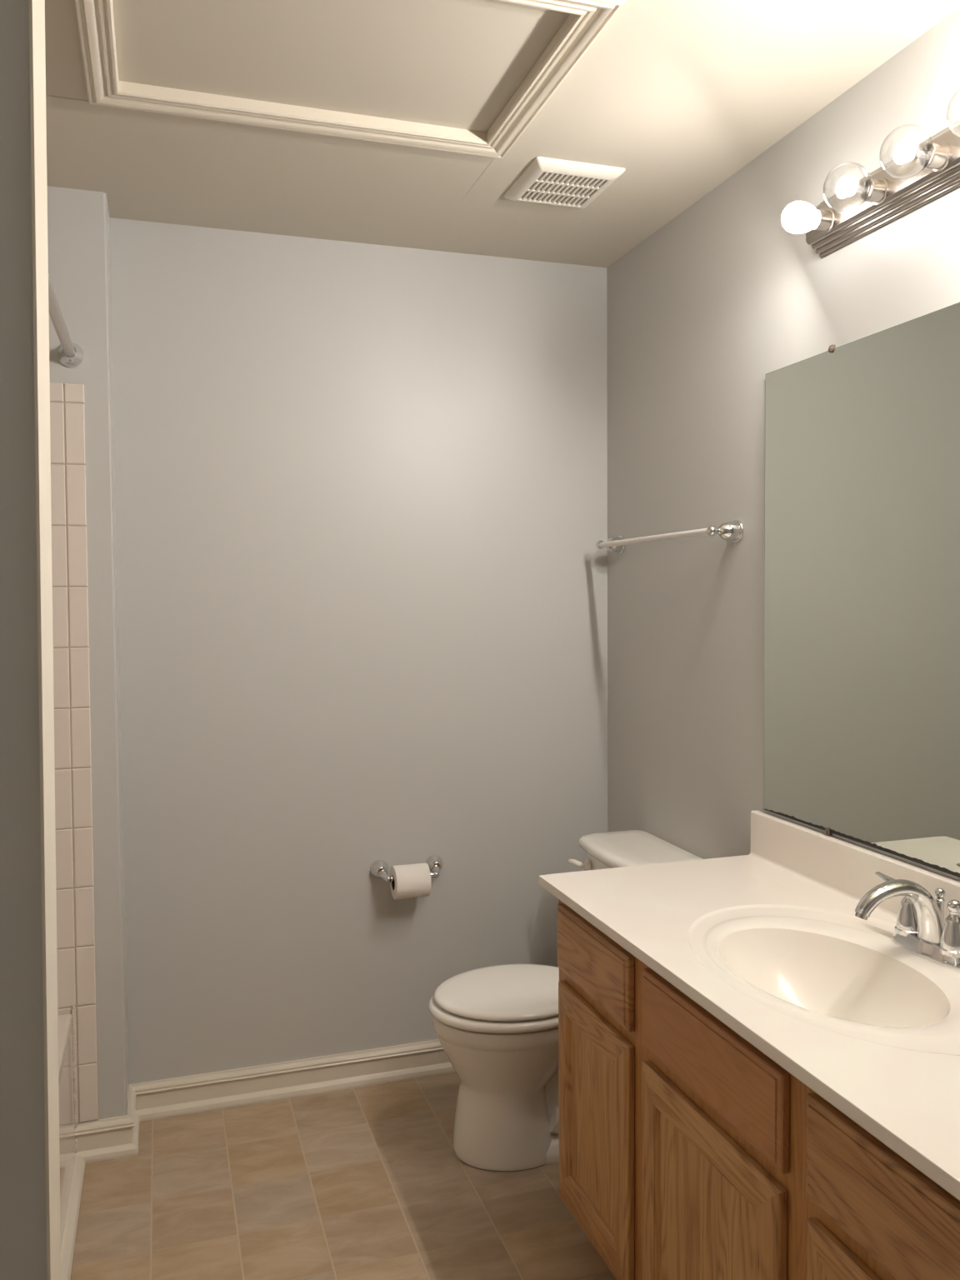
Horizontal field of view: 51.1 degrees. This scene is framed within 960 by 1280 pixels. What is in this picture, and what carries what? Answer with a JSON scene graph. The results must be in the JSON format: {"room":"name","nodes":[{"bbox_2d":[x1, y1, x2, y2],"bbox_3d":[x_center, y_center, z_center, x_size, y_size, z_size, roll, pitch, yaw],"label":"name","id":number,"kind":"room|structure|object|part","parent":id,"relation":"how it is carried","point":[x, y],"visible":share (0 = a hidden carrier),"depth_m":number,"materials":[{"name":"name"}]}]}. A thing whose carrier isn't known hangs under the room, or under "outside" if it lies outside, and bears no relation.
{"room":"bathroom","nodes":[
{"label":"bathroom","id":0,"kind":"room"},
{"bbox_2d":[0,0,47,1279],"bbox_3d":[-0.855,0.177,0.900,0.890,2.440,0.120,-1,3,-18],"label":"wall partition","id":1,"kind":"structure","parent":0,"point":[22,1152],"depth_m":0.96,"materials":[{"name":"grey paint"}]},
{"bbox_2d":[28,0,60,1279],"bbox_3d":[-0.444,0.168,1.031,0.031,2.440,0.122,-1,3,-18],"label":"trim","id":2,"kind":"structure","parent":1,"relation":"attached to","point":[37,7],"depth_m":1.00,"materials":[{"name":"beige paint"}]},
{"bbox_2d":[60,1155,84,1279],"bbox_3d":[-0.784,1.345,1.827,0.025,0.026,1.505,-1,3,-18],"label":"trim","id":3,"kind":"structure","parent":1,"relation":"attached to","point":[72,1212],"depth_m":2.29,"materials":[{"name":"beige paint"}]},
{"bbox_2d":[48,274,84,367],"bbox_3d":[-0.780,-0.675,1.758,0.061,0.061,1.533,-1,3,-18],"label":"shower rod","id":4,"kind":"object","parent":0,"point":[70,354],"visible":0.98,"depth_m":2.29,"materials":[{"name":"grey metal"}]},
{"bbox_3d":[-0.780,-0.675,1.757,0.025,0.025,1.524,-1,3,-18],"label":"rod","id":5,"kind":"part","parent":4,"relation":"part of","materials":[{"name":"grey metal"}]},
{"bbox_2d":[46,185,129,1119],"bbox_3d":[-1.384,0.109,2.547,0.884,2.440,0.273,-1,3,-18],"label":"wall","id":6,"kind":"structure","parent":0,"point":[78,225],"depth_m":2.53,"materials":[{"name":"grey paint"}]},
{"bbox_2d":[50,382,98,1123],"bbox_3d":[-1.369,0.305,2.412,0.822,1.865,0.008,-1,3,-18],"label":"tiled wall","id":7,"kind":"structure","parent":6,"relation":"attached to","point":[72,757],"depth_m":2.52,"materials":[{"name":"white tile"}]},
{"bbox_2d":[75,1039,454,1163],"bbox_3d":[-0.208,1.274,2.558,1.568,0.096,0.857,-1,3,-18],"label":"baseboard","id":8,"kind":"structure","parent":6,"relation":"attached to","point":[113,1137],"depth_m":2.85,"materials":[{"name":"beige paint"}]},
{"bbox_2d":[70,1071,616,1279],"bbox_3d":[-0.117,1.427,1.033,2.526,0.080,4.027,-1,3,-18],"label":"floor","id":9,"kind":"structure","parent":0,"point":[367,1182],"depth_m":2.38,"materials":[{"name":"tile"}]},
{"bbox_2d":[57,1005,78,1249],"bbox_3d":[-1.154,1.162,1.718,0.757,0.405,1.518,-1,3,-18],"label":"bathtub","id":10,"kind":"object","parent":9,"relation":"on","point":[67,1086],"visible":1,"depth_m":2.38,"materials":[{"name":"beige ceramic"}]},
{"bbox_2d":[428,830,703,1171],"bbox_3d":[0.208,0.939,2.647,0.700,0.752,0.432,-1,3,-18],"label":"toilet","id":11,"kind":"object","parent":9,"relation":"on","point":[497,1027],"visible":0.49,"depth_m":2.51,"materials":[{"name":"white ceramic"}]},
{"bbox_3d":[0.083,0.935,2.607,0.438,0.026,0.358,-1,3,-18],"label":"seat","id":12,"kind":"part","parent":11,"relation":"part of","materials":[{"name":"white plastic"}]},
{"bbox_3d":[0.087,0.909,2.607,0.418,0.021,0.345,-1,3,-18],"label":"lid","id":13,"kind":"part","parent":11,"relation":"part of","materials":[{"name":"white ceramic"}]},
{"bbox_3d":[0.276,0.628,2.817,0.084,0.032,0.035,1,3,37],"label":"flush lever","id":14,"kind":"part","parent":11,"relation":"part of","materials":[{"name":"silver metal"}]},
{"bbox_3d":[0.439,0.768,2.714,0.204,0.348,0.406,-1,3,-18],"label":"tank","id":15,"kind":"part","parent":11,"relation":"part of","materials":[{"name":"white ceramic"}]},
{"bbox_3d":[0.430,0.576,2.703,0.229,0.035,0.432,-1,3,-18],"label":"tank lid","id":16,"kind":"part","parent":11,"relation":"part of","materials":[{"name":"white ceramic"}]},
{"bbox_2d":[557,899,959,1279],"bbox_3d":[0.606,0.955,1.679,0.534,0.796,1.278,-1,3,-18],"label":"vanity cabinet","id":17,"kind":"object","parent":9,"relation":"on","point":[687,1152],"visible":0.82,"depth_m":1.59,"materials":[{"name":"brown wood"}]},
{"bbox_3d":[0.229,0.970,2.019,0.004,0.330,0.212,-1,3,-18],"label":"door panel","id":18,"kind":"part","parent":17,"relation":"part of","materials":[{"name":"brown wood"}]},
{"bbox_3d":[0.224,0.644,2.006,0.018,0.139,0.344,-1,3,-18],"label":"drawer","id":19,"kind":"part","parent":17,"relation":"part of","materials":[{"name":"brown wood"}]},
{"bbox_3d":[0.227,0.970,2.018,0.018,0.457,0.339,-1,3,-18],"label":"door","id":20,"kind":"part","parent":17,"relation":"part of","materials":[{"name":"brown wood"}]},
{"bbox_3d":[0.361,0.987,1.605,0.004,0.330,0.290,-1,3,-18],"label":"door panel","id":21,"kind":"part","parent":17,"relation":"part of","materials":[{"name":"brown wood"}]},
{"bbox_3d":[0.359,0.987,1.604,0.018,0.457,0.418,-1,3,-18],"label":"door","id":22,"kind":"part","parent":17,"relation":"part of","materials":[{"name":"brown wood"}]},
{"bbox_2d":[538,810,959,1200],"bbox_3d":[0.594,0.558,1.659,0.554,0.250,1.329,-1,3,-18],"label":"countertop","id":23,"kind":"structure","parent":17,"relation":"on","point":[770,941],"depth_m":1.77,"materials":[{"name":"stone"}]},
{"bbox_2d":[719,928,949,1027],"bbox_3d":[0.568,0.613,1.653,0.293,0.138,0.446,-1,3,-18],"label":"sink basin","id":24,"kind":"object","parent":23,"relation":"in","point":[822,977],"depth_m":1.77,"materials":[{"name":"ceramic"}]},
{"bbox_2d":[855,871,959,970],"bbox_3d":[0.759,0.469,1.698,0.207,0.134,0.208,1,3,31],"label":"sink faucet","id":25,"kind":"object","parent":23,"relation":"on","point":[921,928],"visible":1,"depth_m":1.68,"materials":[{"name":"silver metal"}]},
{"bbox_3d":[0.737,0.432,1.799,0.023,0.016,0.078,-1,3,-18],"label":"lever","id":26,"kind":"part","parent":25,"relation":"part of","materials":[{"name":"silver metal"}]},
{"bbox_3d":[0.705,0.458,1.688,0.172,0.111,0.063,-1,3,-18],"label":"spout","id":27,"kind":"part","parent":25,"relation":"part of","materials":[{"name":"silver metal"}]},
{"bbox_3d":[0.752,0.469,1.759,0.047,0.088,0.047,-1,3,-18],"label":"handle","id":28,"kind":"part","parent":25,"relation":"part of","materials":[{"name":"silver metal"}]},
{"bbox_3d":[0.768,0.521,1.711,0.065,0.027,0.168,-1,3,-18],"label":"plate","id":29,"kind":"part","parent":25,"relation":"part of","materials":[{"name":"silver metal"}]},
{"bbox_3d":[0.787,0.468,1.715,0.022,0.090,0.020,-1,3,-18],"label":"lift rod","id":30,"kind":"part","parent":25,"relation":"part of","materials":[{"name":"silver metal"}]},
{"bbox_3d":[0.783,0.473,1.659,0.047,0.088,0.047,-1,3,-18],"label":"handle","id":31,"kind":"part","parent":25,"relation":"part of","materials":[{"name":"silver metal"}]},
{"bbox_3d":[0.796,0.440,1.615,0.023,0.016,0.078,-1,3,-18],"label":"lever","id":32,"kind":"part","parent":25,"relation":"part of","materials":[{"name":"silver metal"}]},
{"bbox_3d":[0.492,1.004,1.186,0.018,0.457,0.339,-1,3,-18],"label":"door","id":33,"kind":"part","parent":17,"relation":"part of","materials":[{"name":"brown wood"}]},
{"bbox_3d":[0.489,0.678,1.174,0.018,0.139,0.343,-1,3,-18],"label":"drawer","id":34,"kind":"part","parent":17,"relation":"part of","materials":[{"name":"brown wood"}]},
{"bbox_2d":[109,217,607,1084],"bbox_3d":[-0.254,0.082,2.997,1.542,2.440,0.100,-1,3,-18],"label":"wall","id":35,"kind":"structure","parent":0,"point":[361,489],"depth_m":2.90,"materials":[{"name":"grey paint"}]},
{"bbox_2d":[370,855,443,882],"bbox_3d":[-0.206,0.673,2.943,0.220,0.054,0.078,-1,3,-18],"label":"toilet paper holder","id":36,"kind":"object","parent":35,"relation":"attached to","point":[379,868],"visible":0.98,"depth_m":2.93,"materials":[{"name":"silver metal"}]},
{"bbox_3d":[-0.285,0.674,2.918,0.054,0.054,0.078,-1,3,-18],"label":"post","id":37,"kind":"part","parent":36,"relation":"part of","materials":[{"name":"silver metal"}]},
{"bbox_2d":[390,862,431,899],"bbox_3d":[-0.202,0.699,2.915,0.102,0.095,0.096,-1,3,-18],"label":"toilet paper roll","id":38,"kind":"object","parent":36,"relation":"on","point":[410,880],"visible":0.95,"depth_m":2.88,"materials":[{"name":"white paper"}]},
{"bbox_3d":[-0.127,0.671,2.968,0.054,0.054,0.078,-1,3,-18],"label":"post","id":39,"kind":"part","parent":36,"relation":"part of","materials":[{"name":"silver metal"}]},
{"bbox_2d":[45,0,959,267],"bbox_3d":[-0.135,-1.081,0.925,2.526,0.060,4.027,-1,3,-18],"label":"ceiling","id":40,"kind":"structure","parent":0,"point":[680,96],"depth_m":2.25,"materials":[{"name":"beige paint"}]},
{"bbox_2d":[45,95,497,200],"bbox_3d":[-0.832,-1.099,2.171,1.754,0.002,0.276,-1,3,-18],"label":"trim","id":41,"kind":"structure","parent":40,"relation":"attached to","point":[493,161],"depth_m":2.35,"materials":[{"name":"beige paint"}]},
{"bbox_2d":[74,0,625,158],"bbox_3d":[-0.271,-1.094,1.855,0.884,0.044,0.630,-1,3,-18],"label":"attic hatch","id":42,"kind":"object","parent":40,"relation":"attached to","point":[467,77],"visible":1,"depth_m":1.91,"materials":[{"name":"beige paint"}]},
{"bbox_3d":[-0.271,-1.108,1.855,0.770,0.015,0.516,-1,3,-18],"label":"hatch panel","id":43,"kind":"part","parent":42,"relation":"part of","materials":[{"name":"beige paint"}]},
{"bbox_2d":[504,156,624,209],"bbox_3d":[0.203,-1.110,2.459,0.226,0.018,0.238,-1,3,-18],"label":"ceiling vent","id":44,"kind":"object","parent":40,"relation":"in","point":[547,181],"visible":1,"depth_m":2.42,"materials":[{"name":"beige plastic"}]},
{"bbox_2d":[518,171,609,206],"bbox_3d":[0.203,-1.106,2.460,0.177,0.010,0.182,-1,3,-18],"label":"grille","id":45,"kind":"object","parent":44,"relation":"attached to","point":[554,188],"depth_m":2.45,"materials":[{"name":"beige plastic"}]},
{"bbox_2d":[606,7,959,881],"bbox_3d":[1.044,0.146,1.299,0.100,2.440,3.927,-1,3,-18],"label":"wall","id":46,"kind":"structure","parent":0,"point":[722,297],"depth_m":2.50,"materials":[{"name":"grey paint"}]},
{"bbox_2d":[595,520,743,554],"bbox_3d":[0.486,-0.275,2.724,0.083,0.056,0.696,-1,3,-18],"label":"towel bar","id":47,"kind":"object","parent":46,"relation":"attached to","point":[728,531],"visible":1,"depth_m":2.53,"materials":[{"name":"silver metal"}]},
{"bbox_3d":[0.389,-0.287,3.028,0.083,0.056,0.056,-1,3,-18],"label":"post","id":48,"kind":"part","parent":47,"relation":"part of","materials":[{"name":"silver metal"}]},
{"bbox_3d":[0.583,-0.262,2.419,0.083,0.056,0.056,-1,3,-18],"label":"post","id":49,"kind":"part","parent":47,"relation":"part of","materials":[{"name":"silver metal"}]},
{"bbox_2d":[748,810,959,920],"bbox_3d":[0.846,0.480,1.736,0.026,0.104,1.329,-1,3,-18],"label":"backsplash","id":50,"kind":"structure","parent":46,"relation":"attached to","point":[847,869],"depth_m":2.07,"materials":[{"name":"stone"}]},
{"bbox_2d":[763,301,959,877],"bbox_3d":[0.850,-0.083,1.710,0.011,1.018,1.276,-1,3,-18],"label":"wall mirror","id":51,"kind":"object","parent":46,"relation":"attached to","point":[862,704],"visible":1,"depth_m":1.97,"materials":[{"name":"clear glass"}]},
{"bbox_2d":[781,88,959,257],"bbox_3d":[0.779,-0.837,1.643,0.156,0.112,0.910,-1,3,-18],"label":"vanity light","id":52,"kind":"object","parent":46,"relation":"attached to","point":[921,174],"visible":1,"depth_m":1.85,"materials":[{"name":"silver metal"}]},
{"bbox_3d":[0.648,-0.840,2.002,0.097,0.060,0.060,-1,3,-18],"label":"frosted globe","id":53,"kind":"part","parent":52,"relation":"part of"},
{"bbox_2d":[811,209,834,233],"bbox_3d":[0.685,-0.841,2.014,0.031,0.045,0.045,-1,3,-18],"label":"socket","id":54,"kind":"object","parent":52,"relation":"attached to","point":[824,222],"depth_m":2.00,"materials":[{"name":"silver metal"}]},
{"bbox_3d":[0.686,-0.834,1.854,0.106,0.084,0.084,-1,3,-18],"label":"clear globe","id":55,"kind":"part","parent":52,"relation":"part of","materials":[{"name":"clear glass"}]},
{"bbox_2d":[860,178,889,204],"bbox_3d":[0.732,-0.835,1.868,0.031,0.045,0.045,-1,3,-18],"label":"socket","id":56,"kind":"object","parent":52,"relation":"attached to","point":[878,192],"depth_m":1.86,"materials":[{"name":"silver metal"}]},
{"bbox_3d":[0.733,-0.828,1.708,0.106,0.084,0.084,-1,3,-18],"label":"clear globe","id":57,"kind":"part","parent":52,"relation":"part of","materials":[{"name":"clear glass"}]},
{"bbox_2d":[919,142,951,171],"bbox_3d":[0.778,-0.829,1.722,0.031,0.045,0.045,-1,3,-18],"label":"socket","id":58,"kind":"object","parent":52,"relation":"attached to","point":[940,160],"depth_m":1.71,"materials":[{"name":"silver metal"}]},
{"bbox_3d":[0.780,-0.822,1.561,0.106,0.084,0.084,-1,3,-18],"label":"clear globe","id":59,"kind":"part","parent":52,"relation":"part of","materials":[{"name":"clear glass"}]}
]}

